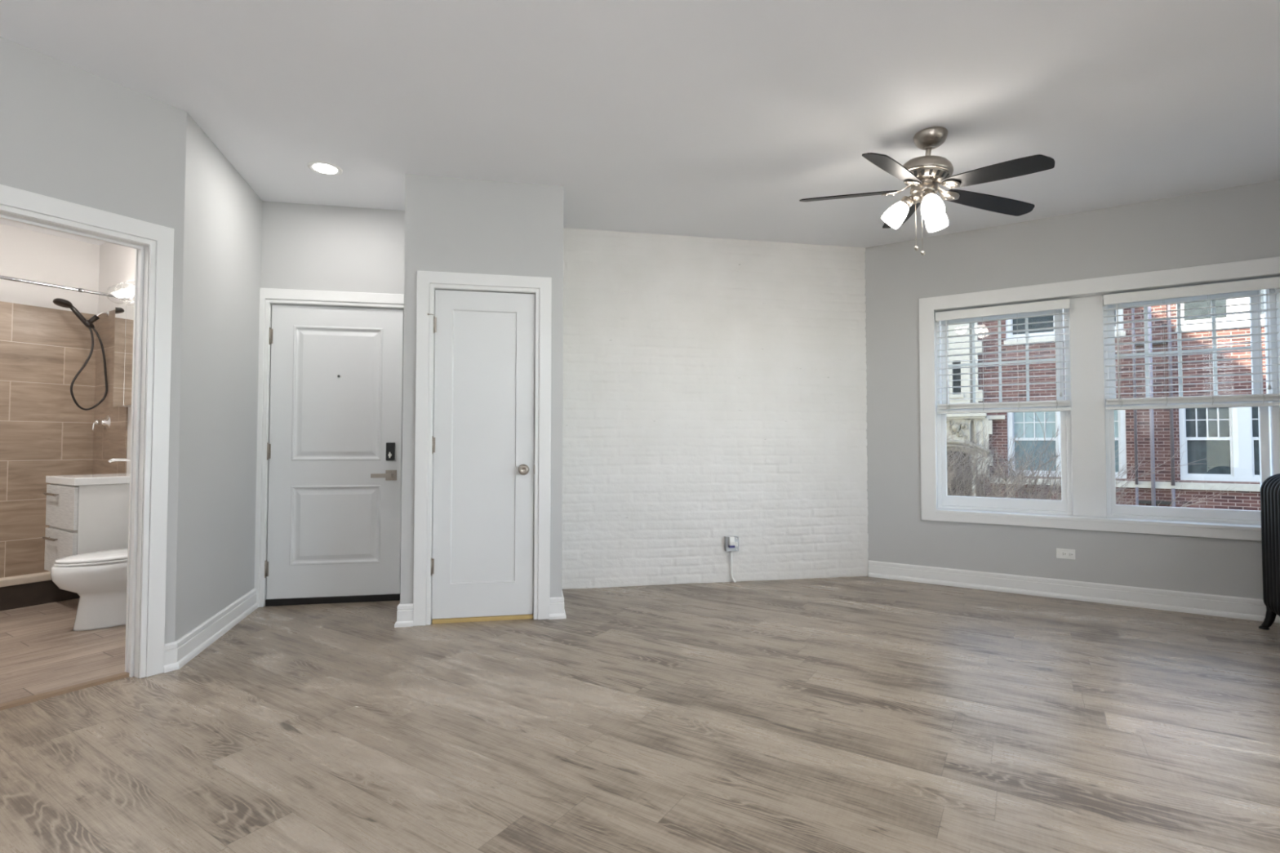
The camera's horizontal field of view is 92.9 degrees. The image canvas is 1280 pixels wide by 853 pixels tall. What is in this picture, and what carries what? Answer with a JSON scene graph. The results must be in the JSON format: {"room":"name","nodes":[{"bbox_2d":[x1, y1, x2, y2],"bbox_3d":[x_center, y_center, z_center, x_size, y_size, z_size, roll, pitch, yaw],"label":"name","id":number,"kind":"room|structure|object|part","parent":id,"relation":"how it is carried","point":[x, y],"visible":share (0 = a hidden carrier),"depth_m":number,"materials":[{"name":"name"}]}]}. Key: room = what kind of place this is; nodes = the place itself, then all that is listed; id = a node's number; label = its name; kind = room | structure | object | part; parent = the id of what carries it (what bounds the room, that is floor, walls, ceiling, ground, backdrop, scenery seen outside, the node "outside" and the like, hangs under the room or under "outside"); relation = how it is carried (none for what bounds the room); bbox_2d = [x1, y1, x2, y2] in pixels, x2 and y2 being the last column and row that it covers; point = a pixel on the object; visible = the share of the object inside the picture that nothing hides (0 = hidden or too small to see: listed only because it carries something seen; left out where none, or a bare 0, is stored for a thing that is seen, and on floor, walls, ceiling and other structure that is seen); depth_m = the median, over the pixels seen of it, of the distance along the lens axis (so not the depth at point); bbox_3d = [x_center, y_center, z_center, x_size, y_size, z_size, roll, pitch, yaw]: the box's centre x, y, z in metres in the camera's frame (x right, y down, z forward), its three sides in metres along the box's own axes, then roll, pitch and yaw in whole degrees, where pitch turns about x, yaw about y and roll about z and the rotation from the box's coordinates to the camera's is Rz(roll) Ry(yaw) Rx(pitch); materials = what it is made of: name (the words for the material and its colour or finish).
{"room":"empty living room","nodes":[
{"label":"empty living room","id":0,"kind":"room"},
{"bbox_2d":[0,223,99,315],"bbox_3d":[-5.078,-0.165,4.254,0.100,2.756,2.200,-1,-2,31],"label":"wall","id":1,"kind":"structure","parent":0,"point":[24,254],"depth_m":4.82,"materials":[{"name":"white paint"}]},
{"bbox_2d":[0,301,96,577],"bbox_3d":[-5.064,0.100,4.165,0.010,2.112,2.076,-1,-2,31],"label":"tile wall","id":2,"kind":"structure","parent":1,"relation":"attached to","point":[43,433],"depth_m":4.74,"materials":[{"name":"brown tile"}]},
{"bbox_2d":[0,36,186,669],"bbox_3d":[-3.882,-0.271,0.476,0.115,2.756,6.000,-1,-2,31],"label":"wall","id":3,"kind":"structure","parent":0,"point":[70,133],"depth_m":2.76,"materials":[{"name":"grey paint"}]},
{"bbox_2d":[0,183,173,711],"bbox_3d":[-2.580,0.096,2.596,0.154,2.147,0.912,-1,-2,31],"label":"door frame","id":4,"kind":"structure","parent":3,"relation":"in","point":[16,205],"depth_m":2.89,"materials":[{"name":"white paint"}]},
{"bbox_3d":[-2.639,0.100,2.631,0.018,2.140,0.910,-1,-2,31],"label":"casing","id":5,"kind":"part","parent":4,"relation":"part of","materials":[{"name":"white paint"}]},
{"bbox_2d":[97,242,135,473],"bbox_3d":[-3.558,-0.155,4.527,2.210,2.756,0.100,-1,-2,31],"label":"wall","id":6,"kind":"structure","parent":0,"point":[117,262],"depth_m":4.91,"materials":[{"name":"white paint"}]},
{"bbox_2d":[0,275,133,300],"bbox_3d":[-4.372,-0.994,3.774,0.052,0.052,2.076,-1,-2,31],"label":"shower curtain rod","id":7,"kind":"object","parent":6,"relation":"attached to","point":[79,290],"visible":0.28,"depth_m":4.26,"materials":[{"name":"grey metal"}]},
{"bbox_2d":[52,297,109,410],"bbox_3d":[-4.403,-0.554,4.789,0.114,0.854,0.336,-1,-2,31],"label":"shower head","id":8,"kind":"object","parent":6,"relation":"attached to","point":[58,301],"visible":1,"depth_m":4.82},
{"bbox_3d":[-4.342,-0.906,4.909,0.056,0.076,0.085,-1,-2,31],"label":"shower arm","id":9,"kind":"part","parent":8,"relation":"part of","materials":[{"name":"silver metal"}]},
{"bbox_2d":[42,473,129,571],"bbox_3d":[-3.667,0.652,4.186,0.537,0.632,0.544,-1,-2,31],"label":"bathroom vanity","id":10,"kind":"object","parent":6,"relation":"attached to","point":[86,513],"visible":0.69,"depth_m":3.97,"materials":[{"name":"white paint"}]},
{"bbox_3d":[-3.885,0.739,4.015,0.210,0.014,0.029,-1,-2,31],"label":"bar handle","id":11,"kind":"part","parent":10,"relation":"part of","materials":[{"name":"silver metal"}]},
{"bbox_3d":[-3.885,0.447,4.023,0.210,0.014,0.029,-1,-2,31],"label":"bar handle","id":12,"kind":"part","parent":10,"relation":"part of","materials":[{"name":"silver metal"}]},
{"bbox_3d":[-3.792,0.822,3.983,0.512,0.282,0.020,-1,-2,31],"label":"drawer","id":13,"kind":"part","parent":10,"relation":"part of","materials":[{"name":"white wood"}]},
{"bbox_3d":[-3.792,0.526,3.991,0.512,0.274,0.020,-1,-2,31],"label":"drawer","id":14,"kind":"part","parent":10,"relation":"part of","materials":[{"name":"white wood"}]},
{"bbox_2d":[45,473,129,485],"bbox_3d":[-3.660,0.361,4.204,0.537,0.049,0.520,-1,-2,31],"label":"sink","id":15,"kind":"object","parent":10,"relation":"in","point":[108,479],"depth_m":4.00,"materials":[{"name":"white ceramic"}]},
{"bbox_2d":[107,458,129,462],"bbox_3d":[-3.609,0.262,4.288,0.056,0.156,0.222,-1,-2,31],"label":"faucet","id":16,"kind":"object","parent":10,"relation":"on","point":[110,460],"visible":0.23,"depth_m":4.24,"materials":[{"name":"silver metal"}]},
{"bbox_2d":[92,415,111,430],"bbox_3d":[-4.301,-0.030,4.851,0.120,0.122,0.098,-1,-2,31],"label":"shower valve","id":17,"kind":"object","parent":6,"relation":"attached to","point":[106,422],"visible":1,"depth_m":4.86,"materials":[{"name":"silver metal"}]},
{"bbox_2d":[92,310,128,474],"bbox_3d":[-4.246,0.121,4.875,0.645,2.112,0.011,-1,-2,32],"label":"wall tiles","id":18,"kind":"structure","parent":6,"relation":"attached to","point":[112,443],"depth_m":4.91,"materials":[{"name":"brown tile"}]},
{"bbox_2d":[106,280,134,303],"bbox_3d":[-3.690,-0.972,4.438,0.416,0.136,0.226,-1,-2,31],"label":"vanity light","id":19,"kind":"object","parent":6,"relation":"attached to","point":[129,294],"visible":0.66,"depth_m":4.44,"materials":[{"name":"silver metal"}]},
{"bbox_3d":[-3.822,-0.971,4.490,0.048,0.048,0.082,-1,-2,31],"label":"bulb","id":20,"kind":"part","parent":19,"relation":"part of","materials":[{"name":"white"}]},
{"bbox_3d":[-3.703,-0.973,4.417,0.048,0.048,0.082,-1,-2,31],"label":"bulb","id":21,"kind":"part","parent":19,"relation":"part of","materials":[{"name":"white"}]},
{"bbox_3d":[-3.784,-0.969,4.553,0.048,0.048,0.070,-1,-2,31],"label":"lamp arm","id":22,"kind":"part","parent":19,"relation":"part of","materials":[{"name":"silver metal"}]},
{"bbox_2d":[112,302,133,407],"bbox_3d":[-3.745,-0.525,4.519,0.392,0.751,0.126,-1,-2,31],"label":"mirror","id":23,"kind":"object","parent":6,"relation":"attached to","point":[124,313],"visible":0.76,"depth_m":4.48,"materials":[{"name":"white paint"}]},
{"bbox_3d":[-3.859,-0.525,4.521,0.194,0.751,0.010,-1,-2,31],"label":"mirror door","id":24,"kind":"part","parent":23,"relation":"part of","materials":[{"name":"mirror"}]},
{"bbox_3d":[-3.691,-0.528,4.418,0.196,0.751,0.010,-1,-2,31],"label":"mirror door","id":25,"kind":"part","parent":23,"relation":"part of","materials":[{"name":"mirror"}]},
{"bbox_2d":[174,112,262,641],"bbox_3d":[-2.471,-0.181,3.562,0.090,2.756,1.183,1,-2,-16],"label":"wall","id":26,"kind":"structure","parent":0,"point":[223,231],"depth_m":3.43,"materials":[{"name":"grey paint"}]},
{"bbox_2d":[163,587,257,673],"bbox_3d":[-2.405,1.130,3.494,0.062,0.131,1.196,0,-2,-14],"label":"baseboard","id":27,"kind":"structure","parent":26,"relation":"attached to","point":[177,654],"depth_m":3.30,"materials":[{"name":"white paint"}]},
{"bbox_2d":[260,200,404,293],"bbox_3d":[-2.029,-0.160,4.289,1.250,2.756,0.120,0,-2,-11],"label":"wall","id":28,"kind":"structure","parent":0,"point":[304,246],"depth_m":4.24,"materials":[{"name":"grey paint"}]},
{"bbox_2d":[253,288,404,607],"bbox_3d":[-2.105,0.140,4.234,1.006,2.153,0.173,0,-2,-11],"label":"door","id":29,"kind":"structure","parent":28,"relation":"in","point":[328,496],"depth_m":4.21,"materials":[{"name":"white paint"}]},
{"bbox_3d":[-1.793,0.341,4.231,0.134,0.028,0.062,0,-2,-11],"label":"lever","id":30,"kind":"part","parent":29,"relation":"part of","materials":[{"name":"silver metal"}]},
{"bbox_3d":[-1.747,0.343,4.274,0.074,0.073,0.010,0,-2,-11],"label":"lever handle","id":31,"kind":"part","parent":29,"relation":"part of","materials":[{"name":"silver metal"}]},
{"bbox_2d":[400,173,564,604],"bbox_3d":[-0.977,-0.172,3.841,0.968,2.756,0.100,0,-2,-11],"label":"wall","id":32,"kind":"structure","parent":0,"point":[452,224],"depth_m":3.82,"materials":[{"name":"grey paint"}]},
{"bbox_2d":[413,270,551,626],"bbox_3d":[-0.972,0.128,3.808,0.814,2.156,0.151,0,-2,-11],"label":"door","id":33,"kind":"structure","parent":32,"relation":"in","point":[482,446],"depth_m":3.80,"materials":[{"name":"white paint"}]},
{"bbox_3d":[-0.973,0.166,3.809,0.606,2.020,0.035,0,-2,-11],"label":"panel","id":34,"kind":"part","parent":33,"relation":"part of","materials":[{"name":"white paint"}]},
{"bbox_3d":[-0.727,0.271,3.804,0.068,0.068,0.061,0,-2,-11],"label":"knob","id":35,"kind":"part","parent":33,"relation":"part of","materials":[{"name":"silver metal"}]},
{"bbox_2d":[0,576,1279,852],"bbox_3d":[-1.509,1.220,2.227,8.218,0.120,8.950,-1,-2,32],"label":"floor","id":36,"kind":"structure","parent":0,"point":[855,714],"depth_m":2.34,"materials":[{"name":"beige wood"}]},
{"bbox_2d":[0,571,79,611],"bbox_3d":[-4.387,1.098,3.721,0.100,0.203,2.075,-1,-2,31],"label":"shower curb","id":37,"kind":"object","parent":36,"relation":"on","point":[37,588],"depth_m":4.10,"materials":[{"name":"tile"}]},
{"bbox_2d":[50,548,128,631],"bbox_3d":[-3.192,0.815,3.795,0.420,0.775,0.707,-1,-2,31],"label":"toilet","id":38,"kind":"object","parent":36,"relation":"on","point":[100,579],"visible":0.38,"depth_m":3.59,"materials":[{"name":"white ceramic"}]},
{"bbox_3d":[-3.227,0.806,3.738,0.364,0.015,0.549,-1,-2,31],"label":"seat","id":39,"kind":"part","parent":38,"relation":"part of","materials":[{"name":"white ceramic"}]},
{"bbox_3d":[-3.227,0.785,3.739,0.360,0.023,0.543,-1,-2,31],"label":"lid","id":40,"kind":"part","parent":38,"relation":"part of","materials":[{"name":"white plastic"}]},
{"bbox_2d":[1258,473,1279,630],"bbox_3d":[3.630,0.732,3.291,0.275,0.929,0.745,-1,-2,32],"label":"radiator","id":41,"kind":"object","parent":36,"relation":"on","point":[1270,486],"visible":1,"depth_m":3.53,"materials":[{"name":"black metal"}]},
{"bbox_3d":[3.734,1.121,3.620,0.086,0.170,0.052,-1,-2,33],"label":"leg","id":42,"kind":"part","parent":41,"relation":"part of","materials":[{"name":"black paint"}]},
{"bbox_2d":[0,0,1279,248],"bbox_3d":[-1.780,-1.694,2.337,8.810,0.200,9.300,-1,-2,32],"label":"ceiling","id":43,"kind":"structure","parent":0,"point":[706,118],"depth_m":2.86,"materials":[{"name":"paint"}]},
{"bbox_2d":[306,160,342,175],"bbox_3d":[-1.896,-1.553,3.668,0.190,0.007,0.190,0,-2,0],"label":"recessed light","id":44,"kind":"object","parent":43,"relation":"in","point":[326,168],"visible":1,"depth_m":3.66,"materials":[{"name":"white paint"}]},
{"bbox_2d":[799,126,1054,255],"bbox_3d":[1.552,-1.233,3.310,1.246,0.660,1.240,0,-2,0],"label":"ceiling fan","id":45,"kind":"object","parent":43,"relation":"hanging from","point":[923,174],"visible":1,"depth_m":3.19,"materials":[{"name":"silver metal"}]},
{"bbox_3d":[1.173,-1.306,3.450,0.533,0.071,0.131,-1,-2,26],"label":"blade","id":46,"kind":"part","parent":45,"relation":"part of","materials":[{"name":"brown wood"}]},
{"bbox_3d":[1.250,-1.264,2.993,0.128,0.068,0.532,-2,-2,44],"label":"blade","id":47,"kind":"part","parent":45,"relation":"part of","materials":[{"name":"brown wood"}]},
{"bbox_3d":[1.402,-1.160,3.355,0.136,0.143,0.123,0,-2,0],"label":"lamp shade","id":48,"kind":"part","parent":45,"relation":"part of","materials":[{"name":"white glass"}]},
{"bbox_3d":[1.583,-1.283,3.668,0.134,0.037,0.533,0,-2,8],"label":"blade","id":49,"kind":"part","parent":45,"relation":"part of","materials":[{"name":"brown wood"}]},
{"bbox_3d":[1.497,-1.085,3.230,0.003,0.312,0.003,0,-2,0],"label":"pull chain","id":50,"kind":"part","parent":45,"relation":"part of","materials":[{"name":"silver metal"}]},
{"bbox_3d":[1.515,-1.156,3.166,0.052,0.083,0.067,0,-2,0],"label":"bulb","id":51,"kind":"part","parent":45,"relation":"part of","materials":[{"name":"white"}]},
{"bbox_3d":[1.512,-1.140,3.152,0.111,0.145,0.132,0,-2,0],"label":"lamp shade","id":52,"kind":"part","parent":45,"relation":"part of","materials":[{"name":"white glass"}]},
{"bbox_3d":[1.632,-1.141,3.354,0.127,0.145,0.123,0,-2,0],"label":"lamp shade","id":53,"kind":"part","parent":45,"relation":"part of","materials":[{"name":"white glass"}]},
{"bbox_3d":[1.915,-1.231,3.345,0.530,0.074,0.134,0,-2,-10],"label":"blade","id":54,"kind":"part","parent":45,"relation":"part of","materials":[{"name":"brown wood"}]},
{"bbox_3d":[1.708,-1.220,2.929,0.131,0.117,0.527,1,-2,-28],"label":"blade","id":55,"kind":"part","parent":45,"relation":"part of","materials":[{"name":"brown wood"}]},
{"bbox_2d":[561,227,868,589],"bbox_3d":[0.631,-0.139,4.922,2.588,2.756,0.125,0,-2,-11],"label":"brick wall","id":56,"kind":"structure","parent":0,"point":[714,388],"depth_m":4.85,"materials":[{"name":"white brick"}]},
{"bbox_2d":[724,536,738,551],"bbox_3d":[0.726,0.929,4.827,0.105,0.113,0.055,0,-2,-11],"label":"outlet box","id":57,"kind":"object","parent":56,"relation":"attached to","point":[726,548],"visible":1,"depth_m":4.81,"materials":[{"name":"silver metal"}]},
{"bbox_2d":[728,536,734,547],"bbox_3d":[0.721,0.909,4.784,0.044,0.085,0.037,0,-2,-11],"label":"plug adapter","id":58,"kind":"object","parent":57,"relation":"attached to","point":[731,539],"visible":1,"depth_m":4.77,"materials":[{"name":"white plastic"}]},
{"bbox_2d":[729,551,736,582],"bbox_3d":[0.736,1.112,4.824,0.048,0.255,0.023,0,-2,4],"label":"cable","id":59,"kind":"object","parent":57,"relation":"attached to","point":[731,552],"visible":1,"depth_m":4.82,"materials":[{"name":"white plastic"}]},
{"bbox_2d":[864,179,1279,599],"bbox_3d":[3.140,-0.149,4.481,2.800,2.756,0.280,-1,-2,32],"label":"wall","id":60,"kind":"structure","parent":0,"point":[1238,223],"depth_m":4.47,"materials":[{"name":"grey paint"}]},
{"bbox_2d":[935,298,1071,413],"bbox_3d":[2.741,-0.511,4.635,0.876,0.808,0.070,-1,-2,32],"label":"window blind","id":61,"kind":"object","parent":60,"relation":"attached to","point":[1059,304],"visible":1,"depth_m":4.61,"materials":[{"name":"plastic"}]},
{"bbox_3d":[2.745,-0.118,4.631,0.868,0.022,0.050,-1,-2,33],"label":"rail","id":62,"kind":"part","parent":61,"relation":"part of","materials":[{"name":"plastic"}]},
{"bbox_3d":[3.044,-0.533,4.411,0.016,0.636,0.016,-1,-2,33],"label":"pull cord","id":63,"kind":"part","parent":61,"relation":"part of","materials":[{"name":"fabric"}]},
{"bbox_2d":[1056,548,1075,559],"bbox_3d":[3.037,0.910,4.343,0.112,0.070,0.010,-1,-2,33],"label":"wall outlet","id":64,"kind":"object","parent":60,"relation":"attached to","point":[1064,553],"visible":1,"depth_m":4.34,"materials":[{"name":"white plastic"}]},
{"bbox_2d":[1061,551,1066,556],"bbox_3d":[3.028,0.910,4.346,0.032,0.031,0.003,-1,-2,32],"label":"receptacle","id":65,"kind":"object","parent":64,"relation":"attached to","point":[1063,553],"depth_m":4.34,"materials":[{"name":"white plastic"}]},
{"bbox_2d":[1068,551,1073,556],"bbox_3d":[3.061,0.909,4.325,0.032,0.031,0.003,-1,-2,32],"label":"receptacle","id":66,"kind":"object","parent":64,"relation":"attached to","point":[1070,553],"depth_m":4.32,"materials":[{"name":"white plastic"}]},
{"bbox_2d":[918,256,1279,541],"bbox_3d":[3.224,-0.156,4.389,2.176,1.771,0.264,-1,-2,32],"label":"window frame","id":67,"kind":"structure","parent":60,"relation":"attached to","point":[1088,446],"depth_m":4.37,"materials":[{"name":"white paint"}]},
{"bbox_2d":[935,308,1072,515],"bbox_3d":[2.805,-0.136,4.738,0.890,1.580,0.115,-1,-2,33],"label":"window","id":68,"kind":"structure","parent":67,"relation":"in","point":[1064,506],"depth_m":4.68,"materials":[{"name":"plastic"}]},
{"bbox_3d":[2.817,-0.504,4.764,0.816,0.778,0.032,-1,-2,32],"label":"sash","id":69,"kind":"part","parent":68,"relation":"part of","materials":[{"name":"plastic"}]},
{"bbox_3d":[2.794,0.236,4.708,0.844,0.791,0.034,-1,-2,33],"label":"sash","id":70,"kind":"part","parent":68,"relation":"part of","materials":[{"name":"plastic"}]},
{"bbox_3d":[3.254,-0.144,4.435,0.198,1.581,0.155,-1,-2,33],"label":"mullion post","id":71,"kind":"part","parent":67,"relation":"part of","materials":[{"name":"white paint"}]},
{"bbox_3d":[3.223,0.657,4.366,1.980,0.026,0.264,-1,-2,33],"label":"window sill","id":72,"kind":"part","parent":67,"relation":"part of","materials":[{"name":"white paint"}]},
{"bbox_2d":[1102,288,1279,524],"bbox_3d":[3.719,-0.151,4.157,0.888,1.580,0.115,-1,-2,33],"label":"window","id":73,"kind":"structure","parent":67,"relation":"in","point":[1268,416],"depth_m":4.08,"materials":[{"name":"plastic"}]},
{"bbox_3d":[3.717,-0.519,4.191,0.801,0.778,0.032,-1,-2,32],"label":"sash","id":74,"kind":"part","parent":73,"relation":"part of","materials":[{"name":"plastic"}]},
{"bbox_3d":[3.694,0.221,4.135,0.829,0.791,0.034,-1,-2,32],"label":"sash","id":75,"kind":"part","parent":73,"relation":"part of","materials":[{"name":"plastic"}]},
{"bbox_2d":[1102,276,1279,409],"bbox_3d":[3.647,-0.526,4.058,0.884,0.808,0.070,-1,-2,32],"label":"window blind","id":76,"kind":"object","parent":60,"relation":"attached to","point":[1268,282],"visible":1,"depth_m":4.03,"materials":[{"name":"plastic"}]},
{"bbox_3d":[3.651,-0.133,4.054,0.876,0.022,0.050,-1,-2,33],"label":"rail","id":77,"kind":"part","parent":76,"relation":"part of","materials":[{"name":"plastic"}]},
{"bbox_3d":[3.953,-0.548,3.832,0.016,0.636,0.016,-1,-2,32],"label":"pull cord","id":78,"kind":"part","parent":76,"relation":"part of","materials":[{"name":"fabric"}]},
{"bbox_2d":[868,560,1279,623],"bbox_3d":[0.718,1.054,0.735,2.655,0.131,8.580,-1,-2,32],"label":"baseboard","id":79,"kind":"structure","parent":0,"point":[1244,608],"depth_m":4.28,"materials":[{"name":"white paint"}]},
{"bbox_3d":[-1.065,-0.158,4.308,0.968,2.756,0.850,0,-2,-11],"label":"wall","id":80,"kind":"structure","parent":0,"visible":0},
{"bbox_2d":[394,603,413,627],"bbox_3d":[-1.472,1.144,3.951,0.105,0.131,0.626,0,-2,-11],"label":"baseboard","id":81,"kind":"structure","parent":80,"relation":"attached to","point":[405,611],"depth_m":3.65,"materials":[{"name":"white paint"}]},
{"bbox_2d":[548,590,566,619],"bbox_3d":[-0.590,1.152,4.200,0.108,0.131,0.786,0,-2,-11],"label":"baseboard","id":82,"kind":"structure","parent":80,"relation":"attached to","point":[557,611],"depth_m":3.82,"materials":[{"name":"white paint"}]},
{"label":"outside","id":83,"kind":"structure","parent":0,"visible":0},
{"bbox_3d":[2.436,2.569,5.871,28.000,0.200,26.000,-1,-2,32],"label":"ground","id":84,"kind":"structure","parent":83,"visible":0},
{"bbox_2d":[946,393,1233,507],"bbox_3d":[4.244,0.995,7.438,4.323,3.053,2.553,-1,-2,35],"label":"bare shrub","id":85,"kind":"object","parent":84,"relation":"on","point":[951,478],"visible":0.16,"depth_m":7.34,"materials":[{"name":"brown plant"}]},
{"bbox_2d":[941,289,1266,511],"bbox_3d":[11.746,-0.791,12.198,17.000,6.900,0.790,-1,-2,32],"label":"apartment building","id":86,"kind":"structure","parent":84,"relation":"on","point":[1229,435],"depth_m":12.63,"materials":[{"name":"red brick"}]},
{"bbox_3d":[7.643,-1.170,14.672,0.177,0.810,0.010,-1,-2,33],"label":"slit pane","id":87,"kind":"part","parent":86,"relation":"part of","materials":[{"name":"glass"}]},
{"bbox_3d":[7.556,-0.722,14.524,0.297,0.085,0.070,-1,-2,33],"label":"sill","id":88,"kind":"part","parent":86,"relation":"part of","materials":[{"name":"stone"}]},
{"bbox_3d":[6.985,-0.236,14.827,2.530,0.130,0.130,-1,-2,33],"label":"cornice","id":89,"kind":"part","parent":86,"relation":"part of","materials":[{"name":"stone"}]},
{"bbox_3d":[7.149,1.071,14.793,2.448,1.494,0.225,-1,-2,33],"label":"arch moulding","id":90,"kind":"part","parent":86,"relation":"part of","materials":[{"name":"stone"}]},
{"bbox_3d":[8.982,-2.848,13.938,0.852,1.535,0.070,-1,-2,33],"label":"sash","id":91,"kind":"part","parent":86,"relation":"part of","materials":[{"name":"white paint"}]},
{"bbox_3d":[8.975,-2.481,13.917,0.792,0.710,0.004,-1,-2,32],"label":"pane","id":92,"kind":"part","parent":86,"relation":"part of","materials":[{"name":"grey glass"}]},
{"bbox_3d":[8.991,-0.093,13.878,0.802,0.710,0.004,-1,-2,33],"label":"pane","id":93,"kind":"part","parent":86,"relation":"part of","materials":[{"name":"glass"}]},
{"bbox_3d":[8.979,0.279,13.849,0.852,1.535,0.070,-1,-2,33],"label":"sash","id":94,"kind":"part","parent":86,"relation":"part of","materials":[{"name":"white paint"}]},
{"bbox_3d":[8.971,0.646,13.827,0.792,0.710,0.004,-1,-2,32],"label":"pane","id":95,"kind":"part","parent":86,"relation":"part of","materials":[{"name":"glass"}]},
{"bbox_3d":[9.378,-1.955,13.529,2.220,0.098,0.090,-1,-2,32],"label":"sill","id":96,"kind":"part","parent":86,"relation":"part of","materials":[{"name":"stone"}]},
{"bbox_3d":[9.928,-2.497,13.309,0.750,0.710,0.004,-1,-2,33],"label":"pane","id":97,"kind":"part","parent":86,"relation":"part of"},
{"bbox_3d":[9.944,-0.109,13.270,0.760,0.710,0.004,-1,-2,33],"label":"pane","id":98,"kind":"part","parent":86,"relation":"part of","materials":[{"name":"grey glass"}]},
{"bbox_3d":[9.925,0.630,13.220,0.750,0.710,0.004,-1,-2,33],"label":"pane","id":99,"kind":"part","parent":86,"relation":"part of","materials":[{"name":"grey glass"}]},
{"bbox_3d":[9.932,0.263,13.241,0.810,1.535,0.070,-1,-2,33],"label":"sash","id":100,"kind":"part","parent":86,"relation":"part of","materials":[{"name":"white paint"}]},
{"bbox_3d":[11.444,-2.523,12.343,0.655,0.710,0.004,-1,-2,33],"label":"pane","id":101,"kind":"part","parent":86,"relation":"part of","materials":[{"name":"grey glass"}]},
{"bbox_3d":[11.452,-2.890,12.365,0.715,1.535,0.070,-1,-2,33],"label":"sash","id":102,"kind":"part","parent":86,"relation":"part of","materials":[{"name":"white paint"}]},
{"bbox_3d":[11.460,-0.135,12.305,0.665,0.710,0.004,-1,-2,33],"label":"pane","id":103,"kind":"part","parent":86,"relation":"part of","materials":[{"name":"grey glass"}]},
{"bbox_3d":[11.448,0.237,12.275,0.715,1.535,0.070,-1,-2,33],"label":"sash","id":104,"kind":"part","parent":86,"relation":"part of","materials":[{"name":"white paint"}]},
{"bbox_3d":[11.441,0.604,12.254,0.655,0.710,0.004,-1,-2,33],"label":"pane","id":105,"kind":"part","parent":86,"relation":"part of","materials":[{"name":"grey glass"}]},
{"bbox_3d":[11.807,-1.996,11.982,1.940,0.098,0.090,-1,-2,33],"label":"sill","id":106,"kind":"part","parent":86,"relation":"part of","materials":[{"name":"stone"}]},
{"bbox_3d":[12.275,0.223,11.748,0.715,1.535,0.070,-1,-2,33],"label":"sash","id":107,"kind":"part","parent":86,"relation":"part of","materials":[{"name":"white paint"}]},
{"bbox_3d":[12.288,-0.149,11.778,0.665,0.710,0.004,-1,-2,33],"label":"pane","id":108,"kind":"part","parent":86,"relation":"part of","materials":[{"name":"grey glass"}]},
{"bbox_3d":[12.279,-2.904,11.838,0.715,1.535,0.070,-1,-2,33],"label":"sash","id":109,"kind":"part","parent":86,"relation":"part of","materials":[{"name":"white paint"}]},
{"bbox_3d":[12.268,0.590,11.727,0.655,0.710,0.004,-1,-2,33],"label":"pane","id":110,"kind":"part","parent":86,"relation":"part of","materials":[{"name":"grey glass"}]},
{"bbox_3d":[12.271,-2.537,11.816,0.655,0.710,0.004,-1,-2,33],"label":"pane","id":111,"kind":"part","parent":86,"relation":"part of","materials":[{"name":"grey glass"}]}
]}

